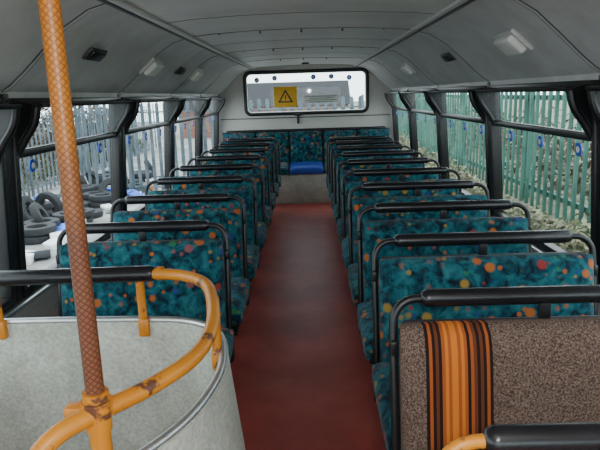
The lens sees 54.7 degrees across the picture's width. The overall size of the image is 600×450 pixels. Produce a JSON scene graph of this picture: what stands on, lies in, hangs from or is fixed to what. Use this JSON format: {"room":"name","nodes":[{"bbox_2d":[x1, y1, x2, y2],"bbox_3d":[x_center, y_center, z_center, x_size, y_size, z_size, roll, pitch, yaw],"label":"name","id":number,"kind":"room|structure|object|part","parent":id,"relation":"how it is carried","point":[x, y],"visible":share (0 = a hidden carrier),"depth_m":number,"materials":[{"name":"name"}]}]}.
{"room":"vehicle interior","nodes":[
{"label":"vehicle interior","id":0,"kind":"room"},
{"bbox_2d":[0,92,219,317],"bbox_3d":[-1.191,-0.039,3.384,0.166,1.510,9.405,-2,13,1],"label":"wall","id":1,"kind":"structure","parent":0,"point":[46,304],"depth_m":2.63,"materials":[{"name":"grey metal"}]},
{"bbox_2d":[3,236,110,317],"bbox_3d":[-1.164,0.348,3.473,0.083,0.514,9.380,-2,13,1],"label":"trim","id":2,"kind":"structure","parent":1,"relation":"attached to","point":[21,304],"depth_m":2.45,"materials":[{"name":"silver metal"}]},
{"bbox_2d":[9,97,132,297],"bbox_3d":[-1.117,-0.241,3.022,0.204,0.828,1.348,-2,13,1],"label":"window","id":3,"kind":"structure","parent":1,"relation":"in","point":[120,110],"depth_m":2.55,"materials":[{"name":"clear glass"}]},
{"bbox_2d":[0,99,221,449],"bbox_3d":[-0.586,0.069,1.565,1.299,0.828,1.477,-2,13,1],"label":"handrail","id":4,"kind":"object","parent":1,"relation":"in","point":[9,113],"depth_m":1.72,"materials":[{"name":"metal"}]},
{"bbox_3d":[-0.536,0.292,1.518,0.631,0.230,1.147,-11,16,-37],"label":"handrail","id":5,"kind":"part","parent":4,"relation":"part of","materials":[{"name":"orange metal"}]},
{"bbox_2d":[121,96,181,210],"bbox_3d":[-1.102,-0.553,4.413,0.204,0.828,1.358,-2,13,1],"label":"window","id":6,"kind":"structure","parent":1,"relation":"in","point":[172,105],"depth_m":4.31,"materials":[{"name":"clear glass"}]},
{"bbox_2d":[172,96,208,176],"bbox_3d":[-1.087,-0.867,5.808,0.204,0.828,1.358,-2,13,1],"label":"window","id":7,"kind":"structure","parent":1,"relation":"in","point":[201,103],"depth_m":6.12,"materials":[{"name":"black metal"}]},
{"bbox_2d":[201,96,225,153],"bbox_3d":[-1.072,-1.173,7.174,0.204,0.828,1.298,-2,13,1],"label":"window","id":8,"kind":"structure","parent":1,"relation":"in","point":[219,101],"depth_m":7.67,"materials":[{"name":"black metal"}]},
{"bbox_2d":[0,0,599,93],"bbox_3d":[0.008,-0.944,3.170,2.340,0.395,9.400,-2,13,1],"label":"ceiling","id":9,"kind":"structure","parent":0,"point":[130,42],"depth_m":2.91,"materials":[{"name":"plastic"}]},
{"bbox_2d":[82,47,107,61],"bbox_3d":[-0.937,-0.778,2.654,0.056,0.052,0.200,-2,13,1],"label":"speaker","id":10,"kind":"object","parent":9,"relation":"attached to","point":[93,54],"visible":1,"depth_m":2.61},
{"bbox_2d":[139,58,163,75],"bbox_3d":[-0.933,-0.995,3.661,0.110,0.104,0.240,-2,13,1],"label":"lamp","id":11,"kind":"object","parent":9,"relation":"attached to","point":[154,66],"visible":1,"depth_m":3.57,"materials":[{"name":"white plastic"}]},
{"bbox_2d":[97,0,254,69],"bbox_3d":[-0.676,-1.049,3.154,0.051,0.021,9.390,-2,13,1],"label":"trim","id":12,"kind":"structure","parent":9,"relation":"attached to","point":[120,5],"depth_m":2.83,"materials":[{"name":"grey metal"}]},
{"bbox_2d":[175,67,185,74],"bbox_3d":[-0.917,-1.183,4.459,0.056,0.052,0.200,-2,13,1],"label":"speaker","id":13,"kind":"object","parent":9,"relation":"attached to","point":[181,70],"visible":1,"depth_m":4.40},
{"bbox_2d":[188,69,202,80],"bbox_3d":[-0.917,-1.317,5.095,0.110,0.104,0.240,-2,13,1],"label":"lamp","id":14,"kind":"object","parent":9,"relation":"attached to","point":[197,74],"visible":1,"depth_m":5.01,"materials":[{"name":"white plastic"}]},
{"bbox_2d":[1,0,599,93],"bbox_3d":[0.005,-0.860,2.872,2.340,0.370,7.176,-2,13,1],"label":"trim","id":15,"kind":"structure","parent":9,"relation":"attached to","point":[520,2],"depth_m":2.85,"materials":[{"name":"grey metal"}]},
{"bbox_2d":[400,63,415,74],"bbox_3d":[0.978,-1.413,5.258,0.110,0.104,0.240,-2,13,1],"label":"lamp","id":16,"kind":"object","parent":9,"relation":"attached to","point":[405,67],"visible":1,"depth_m":5.17,"materials":[{"name":"white plastic"}]},
{"bbox_2d":[353,0,475,66],"bbox_3d":[0.684,-1.087,3.131,0.051,0.021,9.390,-2,13,1],"label":"trim","id":17,"kind":"structure","parent":9,"relation":"attached to","point":[457,5],"depth_m":3.15,"materials":[{"name":"grey metal"}]},
{"bbox_2d":[440,52,455,61],"bbox_3d":[0.954,-1.082,3.744,0.056,0.052,0.200,-2,13,1],"label":"speaker","id":18,"kind":"object","parent":9,"relation":"attached to","point":[447,57],"visible":1,"depth_m":3.69},
{"bbox_2d":[494,28,533,55],"bbox_3d":[0.950,-0.815,2.595,0.110,0.104,0.240,-2,13,1],"label":"lamp","id":19,"kind":"object","parent":9,"relation":"attached to","point":[510,42],"visible":1,"depth_m":2.51,"materials":[{"name":"white plastic"}]},
{"bbox_2d":[219,64,393,148],"bbox_3d":[0.080,-1.266,7.945,2.480,1.830,0.060,-2,13,1],"label":"wall","id":20,"kind":"structure","parent":0,"point":[233,108],"depth_m":7.87,"materials":[{"name":"plastic"}]},
{"bbox_2d":[221,114,389,119],"bbox_3d":[0.074,-1.462,7.862,2.300,0.012,0.012,-2,13,1],"label":"trim","id":21,"kind":"structure","parent":20,"relation":"attached to","point":[375,114],"depth_m":7.86,"materials":[{"name":"grey metal"}]},
{"bbox_2d":[243,67,368,123],"bbox_3d":[0.085,-1.727,7.801,1.686,0.713,0.080,-2,13,1],"label":"window","id":22,"kind":"structure","parent":20,"relation":"in","point":[358,69],"depth_m":7.78,"materials":[{"name":"black rubber"}]},
{"bbox_2d":[274,86,296,107],"bbox_3d":[-0.195,-1.720,7.790,0.310,0.270,0.016,-2,13,1],"label":"warning sign","id":23,"kind":"object","parent":22,"relation":"attached to","point":[283,96],"visible":1,"depth_m":7.79,"materials":[{"name":"yellow"}]},
{"bbox_2d":[304,95,337,102],"bbox_3d":[0.286,-1.704,7.833,0.460,0.100,0.007,-2,13,1],"label":"label","id":24,"kind":"object","parent":22,"relation":"attached to","point":[309,98],"visible":1,"depth_m":7.83,"materials":[{"name":"green paint"}]},
{"bbox_2d":[230,203,386,449],"bbox_3d":[0.058,0.633,3.524,2.440,0.040,9.400,-2,13,1],"label":"floor","id":25,"kind":"structure","parent":0,"point":[301,370],"depth_m":3.18,"materials":[{"name":"red rubber"}]},
{"bbox_2d":[38,0,112,449],"bbox_3d":[-0.355,0.291,0.987,0.095,1.762,0.080,-2,13,1],"label":"pole","id":26,"kind":"object","parent":25,"relation":"on","point":[96,400],"visible":0.86,"depth_m":0.91,"materials":[{"name":"orange paint"}]},
{"bbox_2d":[0,316,244,449],"bbox_3d":[-0.501,0.691,1.618,0.766,0.714,1.230,-9,15,-31],"label":"panel","id":27,"kind":"object","parent":25,"relation":"on","point":[41,370],"visible":0.82,"depth_m":1.83,"materials":[{"name":"laminate"}]},
{"bbox_2d":[56,220,234,362],"bbox_3d":[-0.711,0.472,2.245,0.880,0.879,0.544,-2,13,1],"label":"seat","id":28,"kind":"object","parent":25,"relation":"on","point":[205,257],"visible":0.41,"depth_m":2.33,"materials":[{"name":"teal fabric"}]},
{"bbox_2d":[109,193,249,327],"bbox_3d":[-0.704,0.325,2.898,0.880,0.879,0.544,-2,13,1],"label":"seat","id":29,"kind":"object","parent":25,"relation":"on","point":[230,219],"visible":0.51,"depth_m":2.99,"materials":[{"name":"teal fabric"}]},
{"bbox_2d":[145,176,259,335],"bbox_3d":[-0.697,0.178,3.552,0.880,0.879,0.544,-2,13,1],"label":"seat","id":30,"kind":"object","parent":25,"relation":"on","point":[246,194],"visible":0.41,"depth_m":3.65,"materials":[{"name":"teal fabric"}]},
{"bbox_2d":[169,163,266,291],"bbox_3d":[-0.690,0.032,4.206,0.880,0.879,0.544,-2,13,1],"label":"seat","id":31,"kind":"object","parent":25,"relation":"on","point":[259,180],"visible":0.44,"depth_m":4.31,"materials":[{"name":"teal fabric"}]},
{"bbox_2d":[187,154,271,228],"bbox_3d":[-0.683,-0.115,4.859,0.880,0.879,0.544,-2,13,1],"label":"seat","id":32,"kind":"object","parent":25,"relation":"on","point":[266,169],"visible":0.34,"depth_m":4.97,"materials":[{"name":"teal fabric"}]},
{"bbox_2d":[200,148,275,211],"bbox_3d":[-0.676,-0.262,5.513,0.880,0.879,0.544,-2,13,1],"label":"seat","id":33,"kind":"object","parent":25,"relation":"on","point":[236,151],"visible":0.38,"depth_m":5.64,"materials":[{"name":"teal fabric"}]},
{"bbox_2d":[212,142,278,229],"bbox_3d":[-0.669,-0.409,6.167,0.880,0.879,0.544,-2,13,1],"label":"seat","id":34,"kind":"object","parent":25,"relation":"on","point":[256,144],"visible":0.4,"depth_m":6.29,"materials":[{"name":"teal fabric"}]},
{"bbox_2d":[220,138,281,186],"bbox_3d":[-0.661,-0.555,6.821,0.880,0.879,0.544,-2,13,1],"label":"seat","id":35,"kind":"object","parent":25,"relation":"on","point":[249,140],"visible":0.27,"depth_m":6.95,"materials":[{"name":"teal fabric"}]},
{"bbox_2d":[223,126,388,203],"bbox_3d":[0.089,-0.795,7.678,2.260,0.927,0.598,-2,13,1],"label":"seat","id":36,"kind":"object","parent":25,"relation":"on","point":[302,151],"visible":0.48,"depth_m":7.77,"materials":[{"name":"teal fabric"}]},
{"bbox_2d":[326,135,393,187],"bbox_3d":[0.770,-0.553,6.611,0.940,0.879,0.544,-2,13,1],"label":"seat","id":37,"kind":"object","parent":25,"relation":"on","point":[381,136],"visible":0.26,"depth_m":6.74,"materials":[{"name":"teal fabric"}]},
{"bbox_2d":[328,139,401,196],"bbox_3d":[0.763,-0.421,6.021,0.940,0.879,0.544,-2,13,1],"label":"seat","id":38,"kind":"object","parent":25,"relation":"on","point":[386,141],"visible":0.24,"depth_m":6.15,"materials":[{"name":"teal fabric"}]},
{"bbox_2d":[330,144,411,208],"bbox_3d":[0.757,-0.288,5.430,0.940,0.879,0.544,-2,13,1],"label":"seat","id":39,"kind":"object","parent":25,"relation":"on","point":[385,146],"visible":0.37,"depth_m":5.56,"materials":[{"name":"teal fabric"}]},
{"bbox_2d":[333,150,424,223],"bbox_3d":[0.750,-0.156,4.840,0.940,0.879,0.544,-2,13,1],"label":"seat","id":40,"kind":"object","parent":25,"relation":"on","point":[378,154],"visible":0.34,"depth_m":4.97,"materials":[{"name":"teal fabric"}]},
{"bbox_2d":[337,157,440,243],"bbox_3d":[0.744,-0.023,4.250,0.940,0.879,0.544,-2,13,1],"label":"seat","id":41,"kind":"object","parent":25,"relation":"on","point":[351,178],"visible":0.29,"depth_m":4.38,"materials":[{"name":"teal fabric"}]},
{"bbox_2d":[341,167,461,269],"bbox_3d":[0.738,0.109,3.659,0.940,0.879,0.544,-2,13,1],"label":"seat","id":42,"kind":"object","parent":25,"relation":"on","point":[346,187],"visible":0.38,"depth_m":3.79,"materials":[{"name":"teal fabric"}]},
{"bbox_2d":[348,180,489,307],"bbox_3d":[0.731,0.242,3.069,0.940,0.879,0.544,-2,13,1],"label":"seat","id":43,"kind":"object","parent":25,"relation":"on","point":[357,205],"visible":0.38,"depth_m":3.18,"materials":[{"name":"teal fabric"}]},
{"bbox_2d":[357,199,531,363],"bbox_3d":[0.725,0.374,2.479,0.940,0.879,0.544,-2,13,1],"label":"seat","id":44,"kind":"object","parent":25,"relation":"on","point":[374,231],"visible":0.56,"depth_m":2.58,"materials":[{"name":"teal fabric"}]},
{"bbox_2d":[371,230,597,449],"bbox_3d":[0.719,0.507,1.889,0.940,0.879,0.544,-2,13,1],"label":"seat","id":45,"kind":"object","parent":25,"relation":"on","point":[400,277],"visible":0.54,"depth_m":1.98,"materials":[{"name":"teal fabric"}]},
{"bbox_2d":[389,284,599,449],"bbox_3d":[0.692,0.637,1.313,0.940,0.879,0.544,-2,13,1],"label":"seat","id":46,"kind":"object","parent":25,"relation":"on","point":[456,378],"visible":0.96,"depth_m":1.41,"materials":[{"name":"brown fabric"}]},
{"bbox_2d":[442,422,599,449],"bbox_3d":[0.661,0.773,0.709,0.940,0.879,0.544,-2,13,1],"label":"handrail","id":47,"kind":"object","parent":25,"relation":"on","point":[568,435],"visible":1,"depth_m":0.85,"materials":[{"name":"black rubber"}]},
{"bbox_2d":[390,73,599,314],"bbox_3d":[1.262,-0.107,3.342,0.166,1.510,9.405,-2,13,1],"label":"wall","id":48,"kind":"structure","parent":0,"point":[596,76],"depth_m":3.46,"materials":[{"name":"grey metal"}]},
{"bbox_2d":[384,90,411,149],"bbox_3d":[1.209,-1.236,7.135,0.204,0.828,1.298,-2,13,1],"label":"window","id":49,"kind":"structure","parent":48,"relation":"in","point":[390,96],"depth_m":7.64,"materials":[{"name":"black metal"}]},
{"bbox_2d":[400,88,439,164],"bbox_3d":[1.195,-0.930,5.769,0.204,0.828,1.358,-2,13,1],"label":"window","id":50,"kind":"structure","parent":48,"relation":"in","point":[407,96],"depth_m":6.16,"materials":[{"name":"black metal"}]},
{"bbox_2d":[427,85,489,194],"bbox_3d":[1.179,-0.617,4.374,0.204,0.828,1.358,-2,13,1],"label":"window","id":51,"kind":"structure","parent":48,"relation":"in","point":[436,97],"depth_m":4.38,"materials":[{"name":"black metal"}]},
{"bbox_2d":[490,215,544,252],"bbox_3d":[1.259,0.281,3.432,0.083,0.514,9.380,-2,13,1],"label":"trim","id":52,"kind":"structure","parent":48,"relation":"attached to","point":[535,248],"depth_m":2.98,"materials":[{"name":"silver metal"}]},
{"bbox_2d":[475,80,597,259],"bbox_3d":[1.164,-0.304,2.984,0.204,0.828,1.348,-2,13,1],"label":"window","id":53,"kind":"structure","parent":48,"relation":"in","point":[488,98],"depth_m":2.65,"materials":[{"name":"black metal"}]},
{"bbox_2d":[585,85,599,124],"bbox_3d":[1.149,0.008,1.593,0.204,0.828,1.358,-2,13,1],"label":"window","id":54,"kind":"structure","parent":48,"relation":"in","point":[593,92],"depth_m":2.12,"materials":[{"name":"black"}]},
{"label":"outside","id":55,"kind":"structure","parent":0,"visible":0},
{"bbox_2d":[21,98,590,269],"bbox_3d":[0.418,-5.503,34.633,120.000,2.157,110.000,-2,13,1],"label":"ground","id":56,"kind":"structure","parent":55,"point":[42,263],"depth_m":18.18,"materials":[{"name":"grey concrete"}]},
{"bbox_2d":[22,195,33,220],"bbox_3d":[-7.646,-0.410,16.300,0.431,0.860,0.899,-2,13,-3],"label":"tyre","id":57,"kind":"object","parent":56,"relation":"on","point":[26,200],"visible":0.44,"depth_m":16.11,"materials":[{"name":"rubber"}]},
{"bbox_2d":[25,234,49,244],"bbox_3d":[-6.414,0.297,14.119,0.900,0.182,0.900,4,14,25],"label":"tyre","id":58,"kind":"object","parent":56,"relation":"on","point":[36,239],"visible":0.44,"depth_m":13.73,"materials":[{"name":"rubber"}]},
{"bbox_2d":[24,222,56,236],"bbox_3d":[-6.370,0.105,14.076,0.900,0.182,0.900,-2,13,1],"label":"tyre","id":59,"kind":"object","parent":58,"relation":"on","point":[34,229],"visible":0.84,"depth_m":13.83,"materials":[{"name":"rubber"}]},
{"bbox_2d":[29,202,49,222],"bbox_3d":[-6.769,-0.196,15.224,0.538,0.831,0.898,-4,13,-10],"label":"tyre","id":60,"kind":"object","parent":56,"relation":"on","point":[37,211],"visible":0.6,"depth_m":14.89,"materials":[{"name":"rubber"}]},
{"bbox_2d":[35,191,62,216],"bbox_3d":[-7.320,-0.565,16.945,0.900,0.873,0.362,3,13,19],"label":"tyre","id":61,"kind":"object","parent":56,"relation":"on","point":[41,197],"visible":0.75,"depth_m":16.76,"materials":[{"name":"rubber"}]},
{"bbox_2d":[80,175,87,183],"bbox_3d":[-8.107,-1.528,21.351,0.899,0.850,0.476,8,16,37],"label":"tyre","id":62,"kind":"object","parent":56,"relation":"on","point":[83,181],"visible":0.13,"depth_m":21.02,"materials":[{"name":"rubber"}]},
{"bbox_2d":[20,105,149,190],"bbox_3d":[-12.498,-3.198,21.442,2.892,4.480,37.311,-2,13,1],"label":"hedge","id":63,"kind":"object","parent":56,"relation":"on","point":[92,106],"visible":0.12,"depth_m":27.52,"materials":[{"name":"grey plant"}]},
{"bbox_2d":[83,201,89,207],"bbox_3d":[-7.045,-0.610,18.250,0.900,0.182,0.900,6,15,33],"label":"tyre","id":64,"kind":"object","parent":56,"relation":"on","point":[86,203],"visible":0.16,"depth_m":18.15,"materials":[{"name":"rubber"}]},
{"bbox_2d":[19,104,156,196],"bbox_3d":[-9.686,-2.760,21.992,0.120,3.050,36.094,-2,13,0],"label":"fence","id":65,"kind":"object","parent":56,"relation":"on","point":[32,189],"visible":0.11,"depth_m":23.00,"materials":[{"name":"blue paint"}]},
{"bbox_2d":[85,216,93,222],"bbox_3d":[-6.165,-0.131,15.992,0.900,0.182,0.900,-11,16,-37],"label":"tyre","id":66,"kind":"object","parent":56,"relation":"on","point":[89,219],"visible":0.09,"depth_m":15.88,"materials":[{"name":"rubber"}]},
{"bbox_2d":[61,207,94,217],"bbox_3d":[-6.121,-0.323,15.949,0.900,0.182,0.900,-2,13,1],"label":"tyre","id":67,"kind":"object","parent":66,"relation":"on","point":[89,212],"visible":0.31,"depth_m":15.82,"materials":[{"name":"rubber"}]},
{"bbox_2d":[25,176,160,264],"bbox_3d":[-7.194,-0.348,17.078,3.884,0.383,16.661,-2,13,1],"label":"pile","id":68,"kind":"object","parent":56,"relation":"on","point":[51,244],"visible":0.14,"depth_m":13.60,"materials":[{"name":"white plastic"}]},
{"bbox_2d":[86,170,102,184],"bbox_3d":[-7.774,-1.697,22.061,0.898,0.825,0.554,8,16,36],"label":"tyre","id":69,"kind":"object","parent":56,"relation":"on","point":[92,171],"visible":0.43,"depth_m":21.77,"materials":[{"name":"rubber"}]},
{"bbox_2d":[93,209,103,218],"bbox_3d":[-6.168,-0.317,16.820,0.900,0.182,0.900,-10,15,-33],"label":"tyre","id":70,"kind":"object","parent":56,"relation":"on","point":[98,213],"visible":0.31,"depth_m":16.68,"materials":[{"name":"rubber"}]},
{"bbox_2d":[89,201,111,207],"bbox_3d":[-6.334,-0.704,18.572,0.900,0.182,0.900,-6,13,-17],"label":"tyre","id":71,"kind":"object","parent":56,"relation":"on","point":[92,204],"visible":0.38,"depth_m":18.18,"materials":[{"name":"rubber"}]},
{"bbox_2d":[88,192,110,201],"bbox_3d":[-6.290,-0.896,18.528,0.900,0.182,0.900,-2,13,1],"label":"tyre","id":72,"kind":"object","parent":71,"relation":"on","point":[93,198],"visible":0.8,"depth_m":18.16,"materials":[{"name":"rubber"}]},
{"bbox_2d":[99,178,110,192],"bbox_3d":[-6.284,-1.156,19.438,0.898,0.822,0.560,-9,14,-28],"label":"tyre","id":73,"kind":"object","parent":56,"relation":"on","point":[102,187],"visible":0.27,"depth_m":19.30,"materials":[{"name":"rubber"}]},
{"bbox_2d":[144,160,152,176],"bbox_3d":[-6.486,-2.419,25.099,0.457,0.855,0.899,-7,14,-21],"label":"tyre","id":74,"kind":"object","parent":56,"relation":"on","point":[149,163],"visible":0.35,"depth_m":24.70,"materials":[{"name":"rubber"}]},
{"bbox_2d":[73,94,364,192],"bbox_3d":[-3.194,-2.625,19.910,11.442,3.300,0.120,1,13,11],"label":"fence","id":75,"kind":"object","parent":56,"relation":"on","point":[360,98],"visible":0.17,"depth_m":20.35,"materials":[{"name":"blue paint"}]},
{"bbox_2d":[182,80,349,137],"bbox_3d":[-2.880,-8.495,51.422,14.400,8.000,6.600,-2,13,1],"label":"brick building","id":76,"kind":"structure","parent":56,"relation":"on","point":[256,91],"depth_m":49.11,"materials":[{"name":"brick"}]},
{"bbox_2d":[396,92,590,233],"bbox_3d":[2.531,-1.498,8.840,0.120,1.650,16.040,-2,13,1],"label":"fence","id":77,"kind":"object","parent":56,"relation":"on","point":[526,181],"visible":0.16,"depth_m":6.40,"materials":[{"name":"green paint"}]},
{"bbox_2d":[399,131,590,253],"bbox_3d":[2.218,-0.731,8.273,0.525,0.660,13.555,-2,13,1],"label":"hedge","id":78,"kind":"object","parent":56,"relation":"on","point":[584,247],"visible":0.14,"depth_m":5.57,"materials":[{"name":"green plant"}]},
{"bbox_2d":[419,99,590,204],"bbox_3d":[3.496,-1.337,8.627,1.719,1.263,14.596,-2,13,1],"label":"hedge","id":79,"kind":"object","parent":56,"relation":"on","point":[567,120],"visible":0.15,"depth_m":7.43,"materials":[{"name":"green plant"}]},
{"bbox_3d":[-6.545,-1.880,23.849,0.900,0.182,0.900,6,15,31],"label":"tyre","id":80,"kind":"object","parent":56,"relation":"on","visible":0},
{"bbox_2d":[134,171,152,177],"bbox_3d":[-6.501,-2.072,23.805,0.900,0.182,0.900,-2,13,1],"label":"tyre","id":81,"kind":"object","parent":80,"relation":"on","point":[150,172],"visible":0.48,"depth_m":23.45,"materials":[{"name":"rubber"}]},
{"bbox_3d":[-6.694,-0.786,18.990,0.900,0.182,0.900,3,13,20],"label":"tyre","id":82,"kind":"object","parent":56,"relation":"on","visible":0},
{"bbox_2d":[82,191,109,199],"bbox_3d":[-6.650,-0.978,18.946,0.900,0.182,0.900,-2,13,1],"label":"tyre","id":83,"kind":"object","parent":82,"relation":"on","point":[86,194],"visible":0.6,"depth_m":18.68,"materials":[{"name":"rubber"}]},
{"bbox_3d":[-6.264,-0.060,15.688,0.900,0.182,0.900,-4,13,-10],"label":"tyre","id":84,"kind":"object","parent":56,"relation":"on","visible":0},
{"bbox_2d":[52,210,85,221],"bbox_3d":[-6.220,-0.251,15.644,0.900,0.182,0.900,-2,13,1],"label":"tyre","id":85,"kind":"object","parent":84,"relation":"on","point":[59,215],"visible":0.34,"depth_m":15.29,"materials":[{"name":"rubber"}]},
{"bbox_3d":[-6.591,0.162,14.744,0.900,0.182,0.900,-12,16,-38],"label":"tyre","id":86,"kind":"object","parent":56,"relation":"on","visible":0},
{"bbox_2d":[24,217,60,226],"bbox_3d":[-6.547,-0.029,14.701,0.900,0.182,0.900,-2,13,1],"label":"tyre","id":87,"kind":"object","parent":86,"relation":"on","point":[55,220],"visible":0.47,"depth_m":14.72,"materials":[{"name":"rubber"}]},
{"bbox_3d":[-7.645,-1.037,20.242,0.900,0.182,0.900,2,13,18],"label":"tyre","id":88,"kind":"object","parent":56,"relation":"on","visible":0},
{"bbox_2d":[82,185,94,192],"bbox_3d":[-7.601,-1.229,20.199,0.900,0.182,0.900,-2,13,1],"label":"tyre","id":89,"kind":"object","parent":88,"relation":"on","point":[91,188],"visible":0.4,"depth_m":19.96,"materials":[{"name":"rubber"}]},
{"bbox_3d":[-7.623,-1.108,20.555,0.900,0.182,0.900,-6,13,-20],"label":"tyre","id":90,"kind":"object","parent":56,"relation":"on","visible":0},
{"bbox_2d":[81,184,98,190],"bbox_3d":[-7.579,-1.300,20.511,0.900,0.182,0.900,-2,13,1],"label":"tyre","id":91,"kind":"object","parent":90,"relation":"on","point":[96,186],"visible":0.26,"depth_m":20.55,"materials":[{"name":"rubber"}]},
{"bbox_3d":[-7.864,-0.373,17.308,0.900,0.182,0.900,10,17,43],"label":"tyre","id":92,"kind":"object","parent":56,"relation":"on","visible":0},
{"bbox_2d":[25,201,52,211],"bbox_3d":[-7.820,-0.564,17.264,0.900,0.182,0.900,-2,13,1],"label":"tyre","id":93,"kind":"object","parent":92,"relation":"on","point":[48,205],"visible":0.42,"depth_m":17.07,"materials":[{"name":"rubber"}]}
]}

